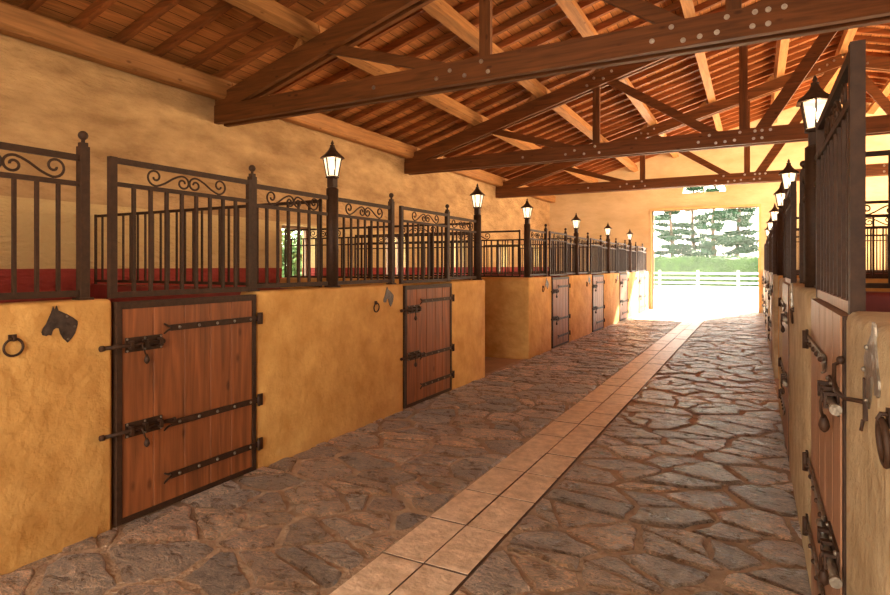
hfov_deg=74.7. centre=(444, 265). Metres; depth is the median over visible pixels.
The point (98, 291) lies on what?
wall
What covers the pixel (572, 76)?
rafter
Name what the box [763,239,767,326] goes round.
door
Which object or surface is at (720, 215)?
conifer tree
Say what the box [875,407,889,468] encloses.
ring
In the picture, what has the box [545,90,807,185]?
rafter
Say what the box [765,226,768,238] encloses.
lantern post
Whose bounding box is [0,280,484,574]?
wall
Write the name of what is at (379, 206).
iron railing
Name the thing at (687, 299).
ground
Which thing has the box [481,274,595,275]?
wall
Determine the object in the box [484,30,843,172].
rafter
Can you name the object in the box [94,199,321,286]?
railing
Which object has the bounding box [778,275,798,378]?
wall
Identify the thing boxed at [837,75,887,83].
rafter
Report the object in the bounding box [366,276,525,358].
wall
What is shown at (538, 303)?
wall
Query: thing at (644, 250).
iron railing
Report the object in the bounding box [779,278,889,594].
wall
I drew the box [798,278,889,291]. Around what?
wall
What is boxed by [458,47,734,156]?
rafter
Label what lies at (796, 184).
railing post
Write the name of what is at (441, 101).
purlin
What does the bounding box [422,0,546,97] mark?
purlin
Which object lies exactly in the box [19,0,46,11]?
rafter
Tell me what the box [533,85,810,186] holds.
rafter
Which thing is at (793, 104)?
rafter
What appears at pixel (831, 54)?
rafter
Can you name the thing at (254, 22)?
rafter
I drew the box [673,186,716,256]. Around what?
conifer tree
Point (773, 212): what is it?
lantern post
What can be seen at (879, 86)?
rafter
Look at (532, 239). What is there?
iron railing
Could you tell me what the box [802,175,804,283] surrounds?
iron railing
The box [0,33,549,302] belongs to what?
wall
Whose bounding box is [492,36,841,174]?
rafter
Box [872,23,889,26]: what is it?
rafter
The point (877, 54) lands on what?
rafter
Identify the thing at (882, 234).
railing
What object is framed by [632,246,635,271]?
iron railing
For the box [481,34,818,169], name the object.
rafter
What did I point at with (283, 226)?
window
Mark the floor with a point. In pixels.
(82, 573)
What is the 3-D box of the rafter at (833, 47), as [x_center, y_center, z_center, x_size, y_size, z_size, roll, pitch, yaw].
[5.054,-3.765,15.479,9.060,2.674,0.068,0,0,28]
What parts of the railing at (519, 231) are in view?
rail, rail, rail, rail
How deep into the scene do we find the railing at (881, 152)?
3.24 m
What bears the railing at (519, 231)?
on the wall at (505, 297)
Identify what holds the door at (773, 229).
in the wall at (775, 276)
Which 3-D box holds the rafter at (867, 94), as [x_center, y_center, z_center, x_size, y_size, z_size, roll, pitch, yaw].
[14.937,-3.765,14.664,9.060,2.674,0.068,0,0,28]
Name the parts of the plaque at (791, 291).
silhouette plate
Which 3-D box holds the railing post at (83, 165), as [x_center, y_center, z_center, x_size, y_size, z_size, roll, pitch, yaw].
[-1.989,-0.279,3.204,0.076,0.928,0.076,0,0,28]
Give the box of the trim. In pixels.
[650,204,760,312]
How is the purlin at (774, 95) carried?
on the roof truss at (829, 67)
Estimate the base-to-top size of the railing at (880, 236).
0.795 m
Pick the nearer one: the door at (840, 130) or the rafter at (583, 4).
the door at (840, 130)
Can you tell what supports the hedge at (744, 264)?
on the ground at (674, 285)
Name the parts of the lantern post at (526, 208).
glass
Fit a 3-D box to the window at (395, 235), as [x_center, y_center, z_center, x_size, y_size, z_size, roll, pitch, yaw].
[-1.247,-0.215,12.555,0.050,0.930,0.900,0,0,28]
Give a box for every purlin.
[224,0,319,41]
[318,25,482,125]
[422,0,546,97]
[481,115,551,163]
[545,87,604,142]
[555,0,606,67]
[564,167,597,182]
[604,137,638,171]
[621,78,655,125]
[655,119,678,157]
[679,0,695,17]
[695,52,715,103]
[708,102,722,130]
[770,74,780,123]
[774,39,789,77]
[867,78,889,113]
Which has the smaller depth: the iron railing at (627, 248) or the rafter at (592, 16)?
the rafter at (592, 16)
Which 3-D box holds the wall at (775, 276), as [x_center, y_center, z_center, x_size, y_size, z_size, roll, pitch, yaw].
[6.769,0.838,12.060,0.180,1.425,9.933,0,0,28]
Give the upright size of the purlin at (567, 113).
0.237 m
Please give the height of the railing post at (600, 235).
0.928 m
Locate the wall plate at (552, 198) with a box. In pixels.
[504,178,555,202]
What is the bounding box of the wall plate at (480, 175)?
[416,147,503,186]
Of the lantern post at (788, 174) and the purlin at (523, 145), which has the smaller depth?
the lantern post at (788, 174)
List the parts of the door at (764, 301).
grille frame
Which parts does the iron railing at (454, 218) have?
rail, rail, rail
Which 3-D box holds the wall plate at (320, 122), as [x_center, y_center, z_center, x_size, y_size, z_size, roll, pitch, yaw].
[-1.903,-2.465,10.480,0.220,0.270,5.020,0,0,28]
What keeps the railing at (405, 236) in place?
on the wall at (282, 280)
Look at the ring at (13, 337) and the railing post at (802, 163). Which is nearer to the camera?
the ring at (13, 337)
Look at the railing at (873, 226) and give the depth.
5.75 m
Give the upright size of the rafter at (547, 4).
2.674 m
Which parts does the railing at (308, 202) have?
rail, rail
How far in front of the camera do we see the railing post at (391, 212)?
5.90 m
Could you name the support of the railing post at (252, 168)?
on the wall at (55, 395)
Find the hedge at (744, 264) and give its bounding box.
[654,255,758,285]
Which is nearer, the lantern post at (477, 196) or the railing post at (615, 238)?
the lantern post at (477, 196)
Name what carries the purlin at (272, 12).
on the roof truss at (248, 101)
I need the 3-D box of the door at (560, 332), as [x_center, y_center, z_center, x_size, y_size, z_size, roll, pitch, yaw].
[2.134,0.423,10.820,0.111,2.093,1.200,0,0,28]
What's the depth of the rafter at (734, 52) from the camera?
13.01 m
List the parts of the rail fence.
fence post, fence post, rail, rail, rail, fence post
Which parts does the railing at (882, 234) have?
rail, rail, rail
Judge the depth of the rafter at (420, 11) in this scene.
8.23 m
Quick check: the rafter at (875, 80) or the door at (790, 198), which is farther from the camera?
the rafter at (875, 80)
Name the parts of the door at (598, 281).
grille frame, plank panel, door frame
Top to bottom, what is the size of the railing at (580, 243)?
0.795 m
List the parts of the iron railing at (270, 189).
rail, rail, rail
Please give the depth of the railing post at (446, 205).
6.99 m
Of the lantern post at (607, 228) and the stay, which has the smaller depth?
the stay
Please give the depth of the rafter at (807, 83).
17.16 m
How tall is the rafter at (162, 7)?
2.674 m
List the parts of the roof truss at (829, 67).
post, post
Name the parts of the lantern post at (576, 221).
glass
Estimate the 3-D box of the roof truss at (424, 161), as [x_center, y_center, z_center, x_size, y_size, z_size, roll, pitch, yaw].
[6.640,-3.395,8.782,16.988,2.779,0.262,0,0,28]
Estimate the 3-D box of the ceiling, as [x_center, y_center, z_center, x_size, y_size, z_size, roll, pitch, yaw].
[6.231,-3.842,8.013,18.320,2.674,23.200,0,0,28]
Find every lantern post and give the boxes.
[320,140,344,286]
[469,183,484,279]
[521,198,532,276]
[571,213,580,274]
[604,223,611,272]
[627,229,632,271]
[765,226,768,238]
[766,216,772,232]
[769,203,777,227]
[773,182,784,274]
[778,159,798,277]
[796,75,829,287]
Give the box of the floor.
[0,309,811,594]
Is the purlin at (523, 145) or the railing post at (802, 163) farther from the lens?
the purlin at (523, 145)
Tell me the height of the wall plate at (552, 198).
0.270 m
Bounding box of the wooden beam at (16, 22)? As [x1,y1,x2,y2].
[0,1,231,99]
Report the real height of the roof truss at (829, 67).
2.779 m
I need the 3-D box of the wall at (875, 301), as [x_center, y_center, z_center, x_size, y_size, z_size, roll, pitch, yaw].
[3.718,0.848,2.576,3.333,1.405,0.170,0,0,28]
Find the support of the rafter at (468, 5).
attached to the ceiling
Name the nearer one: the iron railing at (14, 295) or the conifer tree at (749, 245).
the iron railing at (14, 295)
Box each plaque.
[41,306,77,342]
[383,287,393,306]
[790,284,792,307]
[861,322,880,408]
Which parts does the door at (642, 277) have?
plank panel, door frame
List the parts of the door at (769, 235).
plank panel, grille frame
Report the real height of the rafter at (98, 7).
2.674 m
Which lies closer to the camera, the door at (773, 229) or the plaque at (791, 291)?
the plaque at (791, 291)
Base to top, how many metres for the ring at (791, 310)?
0.110 m
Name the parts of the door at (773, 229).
plank panel, grille frame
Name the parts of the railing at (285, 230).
rail, rail, rail, rail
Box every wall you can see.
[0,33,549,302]
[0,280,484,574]
[90,284,294,402]
[280,277,457,287]
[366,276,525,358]
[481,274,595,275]
[510,275,559,276]
[525,271,648,358]
[550,103,889,312]
[764,270,778,378]
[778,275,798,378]
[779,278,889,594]
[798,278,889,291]
[866,291,889,311]
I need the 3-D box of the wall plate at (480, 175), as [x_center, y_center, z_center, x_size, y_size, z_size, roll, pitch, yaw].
[0.464,-2.465,14.930,0.220,0.270,5.020,0,0,28]
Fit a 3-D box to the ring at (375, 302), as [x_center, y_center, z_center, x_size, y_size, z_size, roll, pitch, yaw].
[-0.652,0.388,5.545,0.028,0.110,0.096,0,0,28]
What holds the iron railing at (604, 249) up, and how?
on the wall at (538, 303)
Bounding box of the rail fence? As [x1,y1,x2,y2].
[654,270,758,288]
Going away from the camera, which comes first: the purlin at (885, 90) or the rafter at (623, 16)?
the rafter at (623, 16)
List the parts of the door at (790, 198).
handle, handle, plank panel, door frame, rail, grille frame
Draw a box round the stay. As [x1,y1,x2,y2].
[832,356,867,430]
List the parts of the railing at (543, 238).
rail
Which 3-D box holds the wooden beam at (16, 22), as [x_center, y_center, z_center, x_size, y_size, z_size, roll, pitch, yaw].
[-4.738,-2.465,5.147,0.220,0.270,7.020,0,0,28]
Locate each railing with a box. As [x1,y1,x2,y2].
[0,142,78,299]
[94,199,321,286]
[257,184,327,288]
[284,226,368,278]
[338,197,390,284]
[355,232,430,276]
[369,222,470,279]
[431,230,520,276]
[434,238,570,274]
[450,216,475,279]
[483,243,598,272]
[530,229,545,275]
[567,235,575,274]
[579,237,587,273]
[602,241,607,272]
[610,242,615,272]
[626,245,629,271]
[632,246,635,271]
[643,248,646,270]
[797,214,887,275]
[797,228,887,273]
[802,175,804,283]
[814,154,815,287]
[866,150,889,287]
[866,200,887,278]
[866,236,887,271]
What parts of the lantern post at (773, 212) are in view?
glass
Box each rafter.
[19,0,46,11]
[68,0,117,28]
[111,0,182,43]
[148,0,233,56]
[182,0,298,68]
[213,0,350,78]
[270,0,444,94]
[311,0,478,87]
[326,0,557,117]
[343,0,600,123]
[358,4,618,128]
[364,0,527,77]
[373,0,666,134]
[387,0,696,138]
[400,0,724,143]
[412,0,752,147]
[444,54,694,157]
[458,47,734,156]
[479,42,766,154]
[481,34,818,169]
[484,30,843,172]
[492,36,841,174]
[498,43,838,176]
[500,37,798,152]
[503,50,835,178]
[526,75,822,184]
[526,76,821,186]
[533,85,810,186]
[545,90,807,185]
[557,96,802,184]
[569,102,796,183]
[831,89,889,100]
[834,80,883,88]
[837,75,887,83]
[839,71,889,78]
[847,51,889,57]
[853,35,889,43]
[856,27,889,35]
[866,44,889,51]
[866,98,873,102]
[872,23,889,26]
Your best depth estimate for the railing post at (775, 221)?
9.66 m
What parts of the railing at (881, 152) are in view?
rail, rail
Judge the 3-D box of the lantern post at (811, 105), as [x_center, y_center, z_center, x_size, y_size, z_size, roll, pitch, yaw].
[2.168,-0.476,3.417,0.187,1.283,0.216,0,0,28]
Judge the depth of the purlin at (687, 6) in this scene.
9.15 m
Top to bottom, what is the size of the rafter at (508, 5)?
2.674 m
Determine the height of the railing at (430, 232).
0.795 m
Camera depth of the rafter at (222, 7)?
6.99 m
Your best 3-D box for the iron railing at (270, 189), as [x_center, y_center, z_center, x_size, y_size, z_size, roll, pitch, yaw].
[-1.210,-0.220,4.668,0.020,0.774,0.825,0,0,28]
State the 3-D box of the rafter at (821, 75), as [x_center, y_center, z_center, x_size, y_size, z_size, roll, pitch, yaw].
[5.974,-3.765,17.210,9.060,2.674,0.068,0,0,28]
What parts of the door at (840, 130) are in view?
hinge plate, hinge plate, hinge plate, handle, handle, bolt rod, plank panel, bolt rod, rail, rail, rail, door frame, grille frame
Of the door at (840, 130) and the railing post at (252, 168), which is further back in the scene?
the railing post at (252, 168)
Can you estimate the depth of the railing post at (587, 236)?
12.85 m
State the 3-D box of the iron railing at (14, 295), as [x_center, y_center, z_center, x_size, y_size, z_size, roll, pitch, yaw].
[-2.172,-0.220,2.859,0.020,0.774,0.729,0,0,28]
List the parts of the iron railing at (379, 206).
rail, rail, rail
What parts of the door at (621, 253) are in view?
grille frame, plank panel, door frame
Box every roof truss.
[214,0,889,126]
[404,1,889,174]
[496,54,889,197]
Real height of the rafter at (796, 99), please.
2.674 m
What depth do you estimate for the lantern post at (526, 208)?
9.41 m
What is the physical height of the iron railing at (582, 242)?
0.774 m
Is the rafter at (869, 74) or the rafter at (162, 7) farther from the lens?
the rafter at (869, 74)
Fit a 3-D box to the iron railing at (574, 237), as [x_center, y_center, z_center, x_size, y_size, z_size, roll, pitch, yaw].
[2.523,-0.220,11.690,0.020,0.774,0.680,0,0,28]
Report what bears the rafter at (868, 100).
attached to the ceiling
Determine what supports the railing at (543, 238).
on the wall at (510, 275)
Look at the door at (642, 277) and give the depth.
18.59 m
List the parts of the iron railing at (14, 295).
rail, rail, rail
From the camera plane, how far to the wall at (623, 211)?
19.43 m
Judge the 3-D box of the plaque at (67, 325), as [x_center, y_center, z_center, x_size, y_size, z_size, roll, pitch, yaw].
[-1.997,0.304,3.027,0.014,0.198,0.178,0,0,28]
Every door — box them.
[98,156,262,525]
[399,206,454,408]
[549,231,570,348]
[590,238,604,331]
[617,243,628,320]
[637,246,645,312]
[762,244,765,315]
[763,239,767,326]
[765,233,770,338]
[768,224,775,361]
[778,181,795,460]
[802,39,865,594]
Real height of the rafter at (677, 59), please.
2.674 m
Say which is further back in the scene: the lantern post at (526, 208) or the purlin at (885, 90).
the purlin at (885, 90)
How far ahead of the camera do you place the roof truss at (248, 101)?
6.23 m
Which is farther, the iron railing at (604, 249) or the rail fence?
the rail fence
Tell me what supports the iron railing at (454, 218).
on the wall at (55, 395)
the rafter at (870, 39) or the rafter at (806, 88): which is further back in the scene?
the rafter at (806, 88)
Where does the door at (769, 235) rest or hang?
in the wall at (775, 276)
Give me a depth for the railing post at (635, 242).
18.03 m
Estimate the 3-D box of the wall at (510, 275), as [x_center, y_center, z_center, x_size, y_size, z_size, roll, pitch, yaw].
[1.131,0.877,12.876,3.348,1.345,0.170,0,0,28]
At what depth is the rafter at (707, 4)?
11.53 m
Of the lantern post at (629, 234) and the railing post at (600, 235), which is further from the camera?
the lantern post at (629, 234)
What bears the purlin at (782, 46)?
hanging from the rafter at (572, 76)
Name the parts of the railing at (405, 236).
rail, rail, rail, rail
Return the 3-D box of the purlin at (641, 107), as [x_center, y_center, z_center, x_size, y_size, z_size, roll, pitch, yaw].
[4.216,-3.732,12.935,0.212,0.237,5.020,0,0,28]
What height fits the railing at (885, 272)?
0.795 m
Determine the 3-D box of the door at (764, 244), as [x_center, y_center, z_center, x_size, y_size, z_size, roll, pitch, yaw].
[9.274,0.418,16.966,0.100,2.103,1.182,0,0,28]
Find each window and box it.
[282,225,306,275]
[386,235,397,274]
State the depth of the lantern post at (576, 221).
11.99 m
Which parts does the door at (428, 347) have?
bolt rod, bolt rod, grille frame, rail, rail, rail, door frame, plank panel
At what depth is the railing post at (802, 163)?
4.20 m
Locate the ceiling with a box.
[0,0,889,179]
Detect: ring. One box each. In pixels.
[2,334,24,356]
[373,301,379,312]
[790,307,793,323]
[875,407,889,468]
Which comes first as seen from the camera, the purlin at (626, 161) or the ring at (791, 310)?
the ring at (791, 310)
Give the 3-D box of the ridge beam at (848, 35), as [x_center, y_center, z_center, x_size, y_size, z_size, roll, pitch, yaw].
[6.073,-4.899,7.694,0.160,0.220,22.490,0,0,28]
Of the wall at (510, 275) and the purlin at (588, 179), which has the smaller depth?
the wall at (510, 275)
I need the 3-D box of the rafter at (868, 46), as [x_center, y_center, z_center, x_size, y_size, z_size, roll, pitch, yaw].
[13.097,-3.765,11.203,9.060,2.674,0.068,0,0,28]
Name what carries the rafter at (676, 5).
attached to the ceiling
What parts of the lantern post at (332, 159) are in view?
lantern frame, glass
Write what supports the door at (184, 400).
in the wall at (55, 395)
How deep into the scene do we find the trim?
19.29 m
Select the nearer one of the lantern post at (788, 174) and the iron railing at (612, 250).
the lantern post at (788, 174)
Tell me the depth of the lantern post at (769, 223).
12.94 m
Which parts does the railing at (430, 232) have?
rail, rail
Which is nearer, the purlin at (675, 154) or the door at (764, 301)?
the door at (764, 301)
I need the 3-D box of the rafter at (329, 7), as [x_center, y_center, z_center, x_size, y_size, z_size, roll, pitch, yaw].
[0.223,-3.765,6.394,9.060,2.674,0.068,0,0,28]
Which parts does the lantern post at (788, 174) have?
lantern frame, glass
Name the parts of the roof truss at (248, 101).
post, post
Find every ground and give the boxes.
[654,285,758,290]
[654,285,758,311]
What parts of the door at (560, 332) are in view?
grille frame, rail, door frame, plank panel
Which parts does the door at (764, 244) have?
grille frame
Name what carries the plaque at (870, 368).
attached to the wall at (867, 481)
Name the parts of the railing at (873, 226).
rail, rail, rail, rail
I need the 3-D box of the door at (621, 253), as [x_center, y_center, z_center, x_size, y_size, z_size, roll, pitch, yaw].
[4.894,0.423,16.011,0.111,2.093,1.200,0,0,28]
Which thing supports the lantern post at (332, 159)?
on the wall at (55, 395)
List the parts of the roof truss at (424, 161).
post, post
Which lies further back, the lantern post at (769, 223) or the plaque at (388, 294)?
the lantern post at (769, 223)
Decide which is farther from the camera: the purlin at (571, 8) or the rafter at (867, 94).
the rafter at (867, 94)
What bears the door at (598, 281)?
in the wall at (538, 303)
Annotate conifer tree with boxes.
[654,192,696,256]
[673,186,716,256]
[687,186,742,257]
[719,207,758,256]
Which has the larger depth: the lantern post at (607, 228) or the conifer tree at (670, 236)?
the conifer tree at (670, 236)
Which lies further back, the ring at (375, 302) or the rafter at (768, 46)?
the rafter at (768, 46)
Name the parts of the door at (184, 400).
bolt rod, bolt rod, handle, handle, grille frame, rail, rail, rail, door frame, plank panel, hinge plate, hinge plate, hinge plate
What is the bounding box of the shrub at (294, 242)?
[282,229,301,277]
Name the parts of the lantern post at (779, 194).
glass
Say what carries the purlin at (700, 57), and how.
hanging from the rafter at (572, 76)
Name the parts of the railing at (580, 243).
rail, rail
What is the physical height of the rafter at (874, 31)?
2.674 m
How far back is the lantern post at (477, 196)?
7.71 m
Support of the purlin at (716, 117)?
on the roof truss at (829, 67)
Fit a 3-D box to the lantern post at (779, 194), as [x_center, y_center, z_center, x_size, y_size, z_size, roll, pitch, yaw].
[4.485,-0.476,7.774,0.187,1.283,0.216,0,0,28]
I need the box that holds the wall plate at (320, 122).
[231,82,415,158]
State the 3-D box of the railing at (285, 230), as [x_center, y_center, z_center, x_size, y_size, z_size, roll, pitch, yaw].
[-1.846,-0.193,8.994,1.657,0.795,0.022,0,0,28]
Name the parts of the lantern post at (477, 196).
lantern frame, glass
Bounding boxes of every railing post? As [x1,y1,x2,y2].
[72,131,93,299]
[247,165,259,290]
[386,193,395,283]
[445,204,451,280]
[543,224,547,276]
[586,232,588,273]
[599,235,602,273]
[615,238,616,272]
[635,242,636,271]
[774,220,776,273]
[796,184,796,280]
[799,160,804,282]
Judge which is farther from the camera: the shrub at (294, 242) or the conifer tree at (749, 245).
the conifer tree at (749, 245)
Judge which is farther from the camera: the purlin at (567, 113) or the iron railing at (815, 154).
the purlin at (567, 113)
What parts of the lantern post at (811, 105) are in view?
lantern frame, glass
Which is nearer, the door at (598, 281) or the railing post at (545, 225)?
the railing post at (545, 225)
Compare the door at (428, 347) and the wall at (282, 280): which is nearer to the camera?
the door at (428, 347)
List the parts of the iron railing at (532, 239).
rail, rail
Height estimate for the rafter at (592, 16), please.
2.674 m
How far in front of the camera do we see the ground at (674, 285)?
39.00 m
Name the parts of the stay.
hook rod, plate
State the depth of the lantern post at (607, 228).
14.60 m
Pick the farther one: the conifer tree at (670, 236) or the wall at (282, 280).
the conifer tree at (670, 236)

